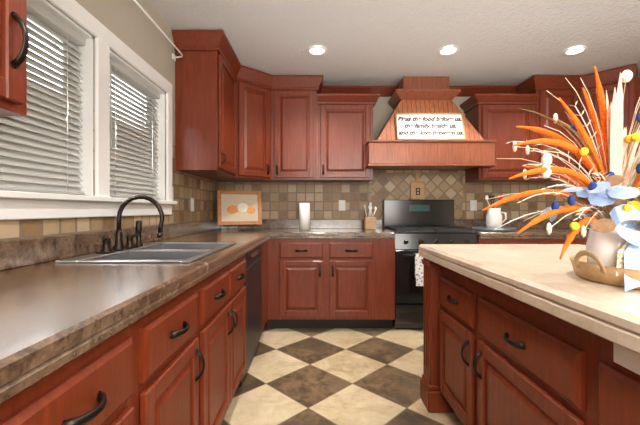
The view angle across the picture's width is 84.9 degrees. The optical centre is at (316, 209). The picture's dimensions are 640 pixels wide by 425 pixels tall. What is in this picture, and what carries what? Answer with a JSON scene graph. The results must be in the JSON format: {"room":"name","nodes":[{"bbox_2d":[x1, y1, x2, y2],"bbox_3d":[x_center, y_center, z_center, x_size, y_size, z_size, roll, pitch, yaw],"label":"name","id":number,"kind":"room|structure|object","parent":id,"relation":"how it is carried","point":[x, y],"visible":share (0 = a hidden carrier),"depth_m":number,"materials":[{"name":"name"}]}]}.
{"room":"kitchen","nodes":[
{"label":"kitchen","id":0,"kind":"room"},
{"bbox_2d":[0,0,218,240],"bbox_3d":[-1.150,-0.115,0.725,0.140,2.460,6.530,0,0,0],"label":"wall","id":1,"kind":"structure","parent":0,"point":[132,26],"depth_m":2.17,"materials":[{"name":"paint"}]},
{"bbox_2d":[0,0,28,115],"bbox_3d":[-0.887,-0.790,0.482,0.380,1.090,0.989,0,0,0],"label":"upper cabinet","id":2,"kind":"object","parent":1,"relation":"attached to","point":[14,40],"visible":1,"depth_m":0.85,"materials":[{"name":"brown wood"}]},
{"bbox_2d":[0,0,176,219],"bbox_3d":[-1.120,-0.443,1.745,0.180,0.955,1.680,0,0,0],"label":"window","id":3,"kind":"structure","parent":1,"relation":"in","point":[22,205],"depth_m":1.69,"materials":[{"name":"white paint"}]},
{"bbox_2d":[0,0,85,194],"bbox_3d":[-1.126,-0.446,1.345,0.078,0.753,0.658,0,0,0],"label":"window blinds","id":4,"kind":"object","parent":3,"relation":"attached to","point":[39,147],"visible":0.77,"depth_m":1.47,"materials":[{"name":"white plastic"}]},
{"bbox_2d":[110,57,159,199],"bbox_3d":[-1.126,-0.446,2.140,0.078,0.753,0.668,0,0,0],"label":"window blinds","id":5,"kind":"object","parent":3,"relation":"attached to","point":[133,163],"visible":0.6,"depth_m":2.14,"materials":[{"name":"white plastic"}]},
{"bbox_2d":[133,0,182,60],"bbox_3d":[-1.033,-1.145,1.855,0.088,0.040,1.590,0,0,0],"label":"curtain rod","id":6,"kind":"object","parent":1,"relation":"attached to","point":[174,57],"visible":0.98,"depth_m":2.26,"materials":[{"name":"white paint"}]},
{"bbox_2d":[191,198,193,211],"bbox_3d":[-1.073,-0.045,3.020,0.008,0.116,0.072,0,0,0],"label":"electrical outlet","id":7,"kind":"object","parent":1,"relation":"attached to","point":[192,204],"visible":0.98,"depth_m":3.01,"materials":[{"name":"white plastic"}]},
{"bbox_2d":[172,30,240,176],"bbox_3d":[-0.887,-0.820,2.924,0.380,1.030,0.652,0,0,0],"label":"upper cabinet","id":8,"kind":"object","parent":1,"relation":"attached to","point":[207,66],"visible":1,"depth_m":2.66,"materials":[{"name":"brown wood"}]},
{"bbox_2d":[221,322,462,424],"bbox_3d":[1.090,1.145,0.725,4.620,0.060,6.530,0,0,0],"label":"floor","id":9,"kind":"structure","parent":0,"point":[333,376],"depth_m":2.29,"materials":[{"name":"tile"}]},
{"bbox_2d":[0,324,133,424],"bbox_3d":[-0.755,0.681,0.455,0.645,0.868,0.810,0,0,0],"label":"base cabinet","id":10,"kind":"object","parent":9,"relation":"on","point":[93,386],"visible":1,"depth_m":0.63,"materials":[{"name":"brown wood"}]},
{"bbox_2d":[0,195,271,404],"bbox_3d":[-0.747,0.158,1.173,0.660,0.463,5.347,0,0,0],"label":"countertop","id":11,"kind":"structure","parent":10,"relation":"on","point":[66,299],"depth_m":1.05,"materials":[{"name":"brown stone"}]},
{"bbox_2d":[217,190,261,228],"bbox_3d":[-0.785,0.000,3.581,0.448,0.399,0.279,0,0,0],"label":"framed picture","id":12,"kind":"object","parent":11,"relation":"on","point":[239,208],"visible":1,"depth_m":3.56,"materials":[{"name":"brown wood"}]},
{"bbox_2d":[133,285,204,424],"bbox_3d":[-0.738,0.681,1.085,0.677,0.867,0.450,0,0,0],"label":"base cabinet","id":13,"kind":"object","parent":9,"relation":"on","point":[167,353],"visible":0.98,"depth_m":1.03,"materials":[{"name":"brown wood"}]},
{"bbox_2d":[196,255,245,424],"bbox_3d":[-0.738,0.681,1.740,0.677,0.867,0.860,0,0,0],"label":"base cabinet","id":14,"kind":"object","parent":9,"relation":"on","point":[221,330],"visible":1,"depth_m":1.59,"materials":[{"name":"brown wood"}]},
{"bbox_2d":[239,244,261,385],"bbox_3d":[-0.732,0.682,2.485,0.591,0.865,0.624,0,0,0],"label":"dishwasher","id":15,"kind":"object","parent":9,"relation":"on","point":[253,281],"visible":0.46,"depth_m":2.44,"materials":[{"name":"black metal"}]},
{"bbox_2d":[261,241,266,330],"bbox_3d":[-0.764,0.681,2.994,0.625,0.867,0.387,0,0,0],"label":"base cabinet","id":16,"kind":"object","parent":9,"relation":"on","point":[264,282],"visible":0.19,"depth_m":3.01,"materials":[{"name":"brown wood"}]},
{"bbox_2d":[267,238,394,327],"bbox_3d":[0.122,0.681,3.502,1.185,0.867,0.690,0,0,0],"label":"base cabinet","id":17,"kind":"object","parent":9,"relation":"on","point":[330,283],"visible":1,"depth_m":3.20,"materials":[{"name":"brown wood"}]},
{"bbox_2d":[272,220,394,238],"bbox_3d":[0.149,0.185,3.516,1.132,0.160,0.663,0,0,0],"label":"countertop","id":18,"kind":"structure","parent":17,"relation":"on","point":[281,229],"depth_m":3.50,"materials":[{"name":"grey stone"}]},
{"bbox_2d":[299,203,309,229],"bbox_3d":[-0.130,0.065,3.620,0.112,0.275,0.112,0,0,0],"label":"paper towel roll","id":19,"kind":"object","parent":18,"relation":"on","point":[304,216],"visible":1,"depth_m":3.57,"materials":[{"name":"white paper"}]},
{"bbox_2d":[364,202,376,229],"bbox_3d":[0.559,0.060,3.670,0.132,0.285,0.100,0,0,0],"label":"utensil crock","id":20,"kind":"object","parent":18,"relation":"on","point":[370,223],"visible":1,"depth_m":3.62,"materials":[{"name":"brown wood"}]},
{"bbox_2d":[383,200,477,328],"bbox_3d":[1.100,0.502,3.494,0.760,1.225,0.687,0,0,0],"label":"gas range","id":21,"kind":"object","parent":9,"relation":"on","point":[412,225],"visible":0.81,"depth_m":3.24,"materials":[{"name":"black metal"}]},
{"bbox_2d":[410,172,424,199],"bbox_3d":[1.100,-0.263,3.828,0.160,0.300,0.014,0,0,0],"label":"cutting board","id":22,"kind":"object","parent":21,"relation":"on","point":[417,188],"visible":1,"depth_m":3.82,"materials":[{"name":"brown wood"}]},
{"bbox_2d":[414,253,428,286],"bbox_3d":[0.945,0.539,3.167,0.110,0.291,0.033,0,0,0],"label":"dish towel","id":23,"kind":"object","parent":21,"relation":"hanging from","point":[418,259],"depth_m":3.15,"materials":[{"name":"white fabric"}]},
{"bbox_2d":[432,262,467,424],"bbox_3d":[1.101,0.681,1.700,0.878,0.868,0.450,0,0,0],"label":"base cabinet","id":24,"kind":"object","parent":9,"relation":"on","point":[449,287],"depth_m":1.76,"materials":[{"name":"brown wood"}]},
{"bbox_2d":[468,278,575,424],"bbox_3d":[1.101,0.681,1.167,0.878,0.868,0.615,0,0,0],"label":"base cabinet","id":25,"kind":"object","parent":9,"relation":"on","point":[491,356],"depth_m":1.17,"materials":[{"name":"brown wood"}]},
{"bbox_2d":[419,244,639,353],"bbox_3d":[1.095,0.240,0.805,0.970,0.070,2.610,0,0,0],"label":"countertop","id":26,"kind":"structure","parent":25,"relation":"on","point":[544,278],"depth_m":1.04,"materials":[{"name":"beige stone"}]},
{"bbox_2d":[482,66,639,290],"bbox_3d":[0.843,-0.098,1.000,0.723,0.604,0.430,0,0,0],"label":"flower arrangement","id":27,"kind":"object","parent":26,"relation":"on","point":[610,255],"visible":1,"depth_m":0.96,"materials":[{"name":"orange plant"}]},
{"bbox_2d":[477,236,584,244],"bbox_3d":[2.020,0.681,3.518,0.760,0.868,0.658,0,0,0],"label":"base cabinet","id":28,"kind":"object","parent":9,"relation":"on","point":[529,241],"depth_m":3.21,"materials":[{"name":"brown wood"}]},
{"bbox_2d":[454,220,589,238],"bbox_3d":[2.371,0.185,3.519,1.772,0.160,0.655,0,0,0],"label":"countertop","id":29,"kind":"structure","parent":28,"relation":"on","point":[561,229],"depth_m":3.50,"materials":[{"name":"stone"}]},
{"bbox_2d":[472,195,516,230],"bbox_3d":[1.780,0.025,3.520,0.410,0.354,0.410,0,0,0],"label":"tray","id":30,"kind":"object","parent":29,"relation":"on","point":[493,218],"visible":0.92,"depth_m":3.47,"materials":[{"name":"white ceramic"}]},
{"bbox_2d":[576,326,639,424],"bbox_3d":[1.101,0.681,0.580,0.878,0.868,0.560,0,0,0],"label":"base cabinet","id":31,"kind":"object","parent":9,"relation":"on","point":[607,372],"depth_m":0.81,"materials":[{"name":"brown wood"}]},
{"bbox_2d":[613,322,639,379],"bbox_3d":[0.679,0.302,0.757,0.006,0.090,0.085,0,0,0],"label":"outlet plate","id":32,"kind":"object","parent":31,"relation":"attached to","point":[626,362],"depth_m":0.77,"materials":[{"name":"white plastic"}]},
{"bbox_2d":[149,0,639,85],"bbox_3d":[1.090,-1.360,0.725,4.620,0.030,6.530,0,0,0],"label":"ceiling","id":33,"kind":"structure","parent":0,"point":[395,42],"depth_m":2.70,"materials":[{"name":"white paint"}]},
{"bbox_2d":[307,46,326,55],"bbox_3d":[0.000,-1.335,2.930,0.168,0.016,0.168,0,0,-45],"label":"recessed light","id":34,"kind":"object","parent":33,"relation":"in","point":[320,50],"depth_m":2.94,"materials":[{"name":"white paint"}]},
{"bbox_2d":[438,46,458,55],"bbox_3d":[1.100,-1.335,2.930,0.168,0.016,0.168,0,0,-45],"label":"recessed light","id":35,"kind":"object","parent":33,"relation":"in","point":[449,50],"depth_m":2.94,"materials":[{"name":"white paint"}]},
{"bbox_2d":[563,46,587,55],"bbox_3d":[2.160,-1.335,2.930,0.168,0.016,0.168,0,0,-45],"label":"recessed light","id":36,"kind":"object","parent":33,"relation":"in","point":[579,49],"depth_m":2.94,"materials":[{"name":"white paint"}]},
{"bbox_2d":[219,97,596,228],"bbox_3d":[1.090,-0.115,3.920,4.340,2.460,0.140,0,0,0],"label":"wall","id":37,"kind":"structure","parent":0,"point":[281,200],"depth_m":3.85,"materials":[{"name":"tile"}]},
{"bbox_2d":[202,65,273,181],"bbox_3d":[-0.738,-0.820,3.517,0.677,1.030,0.659,0,0,0],"label":"upper cabinet","id":38,"kind":"object","parent":37,"relation":"attached to","point":[254,87],"visible":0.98,"depth_m":3.37,"materials":[{"name":"brown wood"}]},
{"bbox_2d":[271,75,322,181],"bbox_3d":[-0.199,-0.820,3.657,0.522,1.030,0.380,0,0,0],"label":"upper cabinet","id":39,"kind":"object","parent":37,"relation":"attached to","point":[293,128],"visible":1,"depth_m":3.51,"materials":[{"name":"brown wood"}]},
{"bbox_2d":[339,200,344,210],"bbox_3d":[0.275,-0.050,3.843,0.072,0.116,0.008,0,0,0],"label":"electrical outlet","id":40,"kind":"object","parent":37,"relation":"attached to","point":[341,205],"visible":1,"depth_m":3.84,"materials":[{"name":"white plastic"}]},
{"bbox_2d":[317,94,379,181],"bbox_3d":[0.315,-0.729,3.657,0.624,0.848,0.380,0,0,0],"label":"upper cabinet","id":41,"kind":"object","parent":37,"relation":"attached to","point":[344,128],"visible":1,"depth_m":3.51,"materials":[{"name":"brown wood"}]},
{"bbox_2d":[372,173,462,218],"bbox_3d":[1.100,-0.153,3.846,1.000,0.513,0.004,0,0,0],"label":"backsplash panel","id":42,"kind":"object","parent":37,"relation":"attached to","point":[396,186],"visible":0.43,"depth_m":3.84,"materials":[{"name":"tile"}]},
{"bbox_2d":[320,86,515,96],"bbox_3d":[1.100,-1.294,3.814,2.200,0.097,0.065,0,0,0],"label":"crown molding","id":43,"kind":"structure","parent":37,"relation":"attached to","point":[389,91],"depth_m":3.80,"materials":[{"name":"brown wood"}]},
{"bbox_2d":[366,77,496,169],"bbox_3d":[1.100,-0.881,3.591,1.230,0.922,0.512,0,0,0],"label":"range hood","id":44,"kind":"object","parent":37,"relation":"attached to","point":[428,125],"visible":1,"depth_m":3.39,"materials":[{"name":"brown wood"}]},
{"bbox_2d":[394,112,466,140],"bbox_3d":[1.100,-0.813,3.406,0.660,0.283,0.104,0,0,0],"label":"sign","id":45,"kind":"object","parent":44,"relation":"attached to","point":[408,126],"depth_m":3.40,"materials":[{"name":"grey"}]},
{"bbox_2d":[470,200,476,210],"bbox_3d":[1.720,-0.050,3.843,0.072,0.116,0.008,0,0,0],"label":"electrical outlet","id":46,"kind":"object","parent":37,"relation":"attached to","point":[473,205],"visible":1,"depth_m":3.84,"materials":[{"name":"white plastic"}]},
{"bbox_2d":[460,94,539,181],"bbox_3d":[1.887,-0.729,3.657,0.639,0.848,0.380,0,0,0],"label":"upper cabinet","id":47,"kind":"object","parent":37,"relation":"attached to","point":[499,118],"visible":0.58,"depth_m":3.51,"materials":[{"name":"brown wood"}]},
{"bbox_2d":[516,75,582,181],"bbox_3d":[2.404,-0.820,3.657,0.512,1.030,0.380,0,0,0],"label":"upper cabinet","id":48,"kind":"object","parent":37,"relation":"attached to","point":[548,104],"visible":0.54,"depth_m":3.51,"materials":[{"name":"brown wood"}]},
{"bbox_2d":[581,64,639,181],"bbox_3d":[2.928,-0.820,3.518,0.658,1.030,0.658,0,0,0],"label":"upper cabinet","id":49,"kind":"object","parent":37,"relation":"attached to","point":[609,79],"visible":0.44,"depth_m":3.34,"materials":[{"name":"brown wood"}]}
]}

